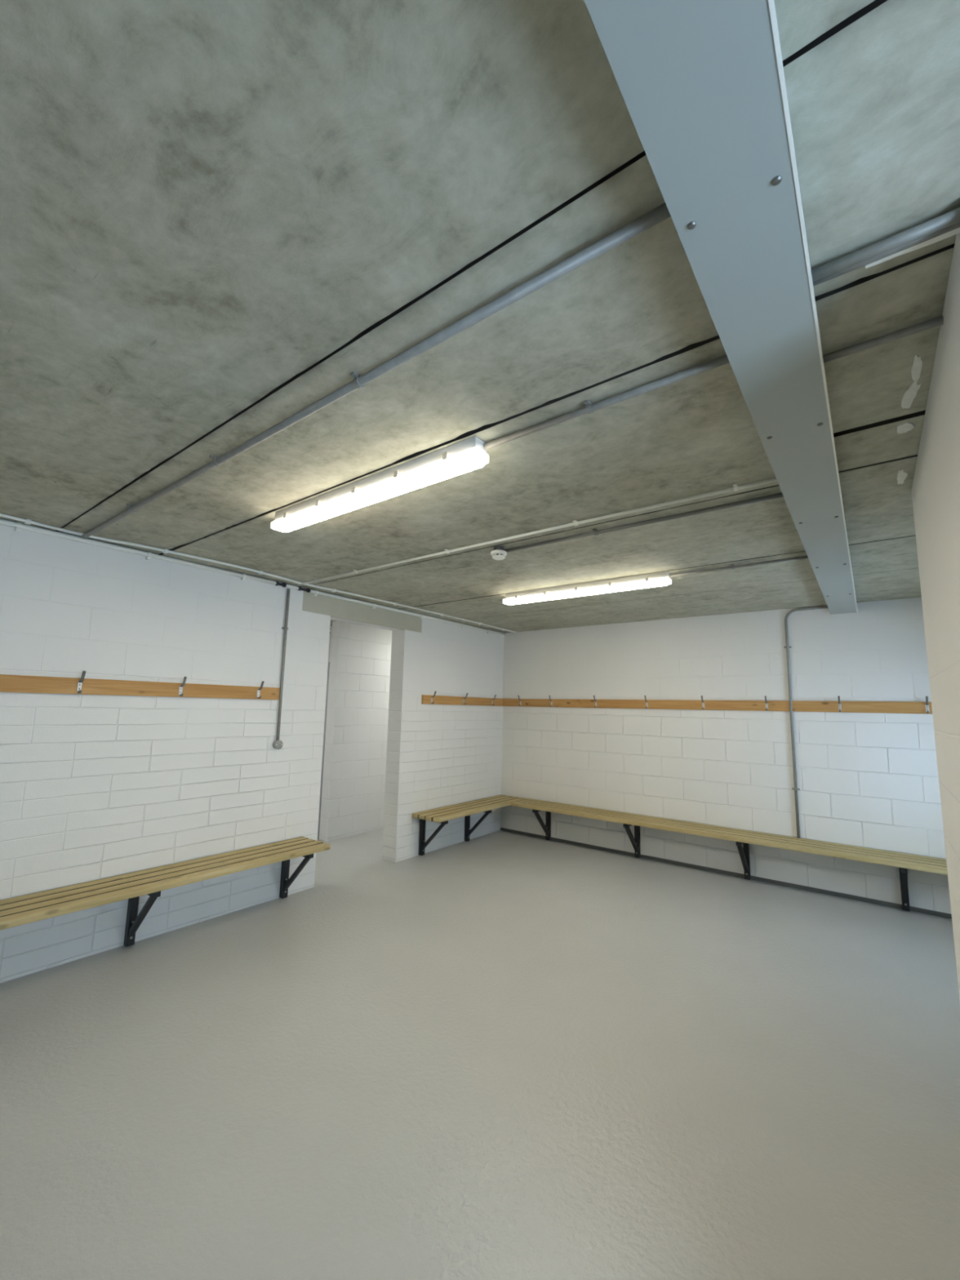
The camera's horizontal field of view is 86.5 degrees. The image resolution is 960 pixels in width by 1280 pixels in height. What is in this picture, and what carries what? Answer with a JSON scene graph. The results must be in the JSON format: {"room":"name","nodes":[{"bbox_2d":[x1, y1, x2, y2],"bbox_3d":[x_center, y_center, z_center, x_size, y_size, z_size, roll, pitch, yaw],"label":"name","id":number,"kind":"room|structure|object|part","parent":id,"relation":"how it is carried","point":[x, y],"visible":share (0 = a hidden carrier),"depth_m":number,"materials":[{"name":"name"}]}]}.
{"room":"changing room","nodes":[
{"label":"changing room","id":0,"kind":"room"},
{"bbox_2d":[0,519,503,982],"bbox_3d":[-1.885,0.845,4.481,0.210,2.728,9.400,-5,-10,37],"label":"wall","id":1,"kind":"structure","parent":0,"point":[93,787],"depth_m":3.81,"materials":[{"name":"white brick"}]},
{"bbox_2d":[0,670,279,699],"bbox_3d":[-2.926,0.215,2.919,0.090,0.154,3.932,-5,-10,37],"label":"rail","id":2,"kind":"object","parent":1,"relation":"attached to","point":[8,683],"visible":1,"depth_m":3.56,"materials":[{"name":"brown wood"}]},
{"bbox_2d":[0,519,505,635],"bbox_3d":[-1.944,-0.522,4.337,0.043,0.055,7.580,-5,-10,37],"label":"conduit","id":3,"kind":"object","parent":1,"relation":"attached to","point":[19,526],"visible":1,"depth_m":4.02,"materials":[{"name":"grey metal"}]},
{"bbox_2d":[272,588,289,749],"bbox_3d":[-1.741,0.242,4.521,0.047,1.421,0.078,-5,-10,37],"label":"conduit","id":4,"kind":"object","parent":1,"relation":"attached to","point":[277,744],"visible":1,"depth_m":4.50,"materials":[{"name":"metal"}]},
{"bbox_2d":[302,591,422,632],"bbox_3d":[-1.176,-0.276,5.383,0.034,0.196,1.590,-5,-10,37],"label":"lintel","id":5,"kind":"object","parent":1,"relation":"attached to","point":[320,604],"depth_m":5.26,"materials":[{"name":"concrete"}]},
{"bbox_2d":[421,691,502,706],"bbox_3d":[-0.148,0.757,6.539,0.090,0.154,1.633,-5,-10,37],"label":"rail","id":6,"kind":"object","parent":1,"relation":"attached to","point":[426,699],"visible":1,"depth_m":6.45,"materials":[{"name":"brown wood"}]},
{"bbox_2d":[327,626,332,664],"bbox_3d":[-3.705,1.034,6.193,9.863,2.728,2.113,7,-9,-35],"label":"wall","id":7,"kind":"structure","parent":0,"point":[331,627],"depth_m":7.05,"materials":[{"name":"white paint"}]},
{"bbox_2d":[319,621,391,841],"bbox_3d":[-0.951,1.291,7.677,0.155,2.728,3.130,-5,-10,37],"label":"wall","id":8,"kind":"structure","parent":0,"point":[353,791],"depth_m":6.67,"materials":[{"name":"white brick"}]},
{"bbox_2d":[317,664,328,835],"bbox_3d":[-2.294,1.410,6.754,0.831,2.150,0.040,-5,-10,37],"label":"door","id":9,"kind":"structure","parent":8,"relation":"in","point":[327,664],"depth_m":6.50,"materials":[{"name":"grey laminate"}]},
{"bbox_2d":[317,662,329,839],"bbox_3d":[-1.955,1.378,6.491,0.026,2.200,0.072,-5,-10,37],"label":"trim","id":10,"kind":"structure","parent":8,"relation":"attached to","point":[328,662],"depth_m":6.46,"materials":[{"name":"grey metal"}]},
{"bbox_2d":[0,0,959,632],"bbox_3d":[-0.257,-0.755,3.470,10.200,0.252,9.400,-5,-10,37],"label":"ceiling","id":11,"kind":"structure","parent":0,"point":[215,215],"depth_m":1.35,"materials":[{"name":"concrete"}]},
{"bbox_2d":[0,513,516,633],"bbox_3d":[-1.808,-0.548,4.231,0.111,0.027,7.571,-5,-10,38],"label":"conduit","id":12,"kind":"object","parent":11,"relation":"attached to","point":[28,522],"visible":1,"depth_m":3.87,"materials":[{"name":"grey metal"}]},
{"bbox_2d":[81,202,671,538],"bbox_3d":[-1.082,-0.794,2.199,3.780,0.036,0.064,-5,-10,37],"label":"conduit","id":13,"kind":"object","parent":11,"relation":"attached to","point":[659,214],"visible":0.94,"depth_m":1.45,"materials":[{"name":"metal"}]},
{"bbox_2d":[271,435,488,532],"bbox_3d":[-0.578,-0.717,2.497,1.485,0.097,0.106,-5,-10,37],"label":"light","id":14,"kind":"object","parent":11,"relation":"attached to","point":[468,455],"visible":1,"depth_m":2.34,"materials":[{"name":"plastic"}]},
{"bbox_2d":[490,546,506,559],"bbox_3d":[0.127,-0.585,3.453,0.110,0.079,0.110,-5,-10,37],"label":"smoke detector","id":15,"kind":"object","parent":11,"relation":"attached to","point":[498,553],"visible":1,"depth_m":3.42,"materials":[{"name":"plastic"}]},
{"bbox_2d":[297,477,777,585],"bbox_3d":[-0.130,-0.614,3.441,3.780,0.025,0.053,-5,-10,37],"label":"conduit","id":16,"kind":"object","parent":11,"relation":"attached to","point":[736,487],"visible":0.96,"depth_m":2.91,"materials":[{"name":"grey metal"}]},
{"bbox_2d":[502,571,671,604],"bbox_3d":[0.851,-0.432,4.404,1.540,0.097,0.106,-5,-10,37],"label":"light","id":17,"kind":"object","parent":11,"relation":"attached to","point":[662,578],"visible":1,"depth_m":4.29,"materials":[{"name":"plastic"}]},
{"bbox_2d":[483,355,729,449],"bbox_3d":[0.392,-0.817,1.801,0.950,0.033,0.061,-5,-10,37],"label":"conduit","id":18,"kind":"object","parent":11,"relation":"attached to","point":[589,408],"visible":0.91,"depth_m":1.74,"materials":[{"name":"metal"}]},
{"bbox_2d":[503,492,783,552],"bbox_3d":[0.830,-0.654,2.958,1.665,0.032,0.060,-5,-10,37],"label":"conduit","id":19,"kind":"object","parent":11,"relation":"attached to","point":[596,532],"visible":0.88,"depth_m":2.84,"materials":[{"name":"metal"}]},
{"bbox_2d":[584,0,857,614],"bbox_3d":[1.137,-0.766,1.836,0.211,0.098,7.884,-5,-10,37],"label":"ceiling beam","id":20,"kind":"structure","parent":11,"relation":"attached to","point":[701,83],"depth_m":0.99,"materials":[{"name":"grey metal"}]},
{"bbox_3d":[2.626,-0.478,3.782,0.205,0.092,2.950,-5,-10,37],"label":"cladding panel","id":21,"kind":"part","parent":20,"relation":"part of","materials":[{"name":"grey paint"}]},
{"bbox_2d":[669,555,808,577],"bbox_3d":[1.858,-0.532,3.711,0.950,0.030,0.058,-5,-10,37],"label":"conduit","id":22,"kind":"object","parent":11,"relation":"attached to","point":[732,566],"visible":0.91,"depth_m":3.69,"materials":[{"name":"metal"}]},
{"bbox_2d":[822,315,943,363],"bbox_3d":[1.143,-0.850,1.443,0.320,0.021,0.022,-5,-10,37],"label":"conduit","id":23,"kind":"object","parent":11,"relation":"attached to","point":[939,321],"visible":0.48,"depth_m":1.44,"materials":[{"name":"metal"}]},
{"bbox_2d":[810,207,959,286],"bbox_3d":[0.931,-0.892,1.167,0.320,0.030,0.065,-5,-10,37],"label":"conduit","id":24,"kind":"object","parent":11,"relation":"attached to","point":[946,225],"visible":0.81,"depth_m":1.15,"materials":[{"name":"metal"}]},
{"bbox_2d":[0,828,959,1279],"bbox_3d":[-0.320,2.145,3.084,10.200,0.150,9.400,-5,-10,37],"label":"floor","id":25,"kind":"structure","parent":0,"point":[500,1055],"depth_m":2.24,"materials":[{"name":"grey paint"}]},
{"bbox_2d":[0,836,330,946],"bbox_3d":[-2.488,1.780,3.071,0.406,0.468,3.482,-5,-10,37],"label":"slatted bench","id":26,"kind":"object","parent":25,"relation":"on","point":[42,905],"visible":1,"depth_m":3.42,"materials":[{"name":"wood"}]},
{"bbox_3d":[-2.225,1.657,3.410,0.335,0.040,0.044,-5,-10,37],"label":"arm","id":27,"kind":"part","parent":26,"relation":"part of"},
{"bbox_3d":[-1.526,1.794,4.320,0.335,0.040,0.044,-5,-10,37],"label":"arm","id":28,"kind":"part","parent":26,"relation":"part of"},
{"bbox_2d":[412,795,525,855],"bbox_3d":[-0.079,2.250,6.209,0.406,0.468,1.739,-5,-10,37],"label":"slatted bench","id":29,"kind":"object","parent":25,"relation":"on","point":[442,815],"visible":1,"depth_m":5.97,"materials":[{"name":"wood"}]},
{"bbox_3d":[-0.494,1.996,5.665,0.335,0.040,0.044,-5,-10,37],"label":"arm","id":30,"kind":"part","parent":29,"relation":"part of"},
{"bbox_2d":[511,798,947,911],"bbox_3d":[2.474,2.161,5.121,4.923,0.468,0.406,-5,-10,37],"label":"slatted bench","id":31,"kind":"object","parent":25,"relation":"on","point":[904,861],"visible":1,"depth_m":5.00,"materials":[{"name":"wood"}]},
{"bbox_3d":[1.690,2.050,5.723,0.044,0.040,0.335,-5,-10,37],"label":"arm","id":32,"kind":"part","parent":31,"relation":"part of"},
{"bbox_3d":[2.587,1.980,5.045,0.044,0.040,0.335,-5,-10,37],"label":"arm","id":33,"kind":"part","parent":31,"relation":"part of"},
{"bbox_3d":[3.567,1.902,4.305,0.044,0.040,0.335,-5,-10,37],"label":"arm","id":34,"kind":"part","parent":31,"relation":"part of"},
{"bbox_2d":[501,596,951,914],"bbox_3d":[3.177,1.046,5.167,7.000,2.728,0.250,-5,-10,37],"label":"wall","id":35,"kind":"structure","parent":0,"point":[864,780],"depth_m":5.34,"materials":[{"name":"white brick"}]},
{"bbox_2d":[502,695,932,714],"bbox_3d":[2.406,0.687,5.597,5.300,0.154,0.090,-5,-10,37],"label":"rail","id":36,"kind":"object","parent":35,"relation":"attached to","point":[881,707],"visible":1,"depth_m":5.37,"materials":[{"name":"brown wood"}]},
{"bbox_2d":[500,827,951,918],"bbox_3d":[2.432,2.415,5.367,5.400,0.036,0.012,-5,-10,37],"label":"baseboard","id":37,"kind":"structure","parent":35,"relation":"attached to","point":[699,867],"depth_m":5.11,"materials":[{"name":"grey paint"}]},
{"bbox_2d":[783,605,828,838],"bbox_3d":[3.249,0.793,4.969,0.433,2.260,0.034,-5,-10,37],"label":"conduit","id":38,"kind":"object","parent":35,"relation":"attached to","point":[787,646],"visible":0.97,"depth_m":5.07,"materials":[{"name":"metal"}]},
{"bbox_2d":[911,229,959,999],"bbox_3d":[1.560,0.527,1.533,0.136,2.728,1.758,-5,-10,37],"label":"wall","id":39,"kind":"structure","parent":0,"point":[935,488],"depth_m":1.73,"materials":[{"name":"white paint"}]}
]}

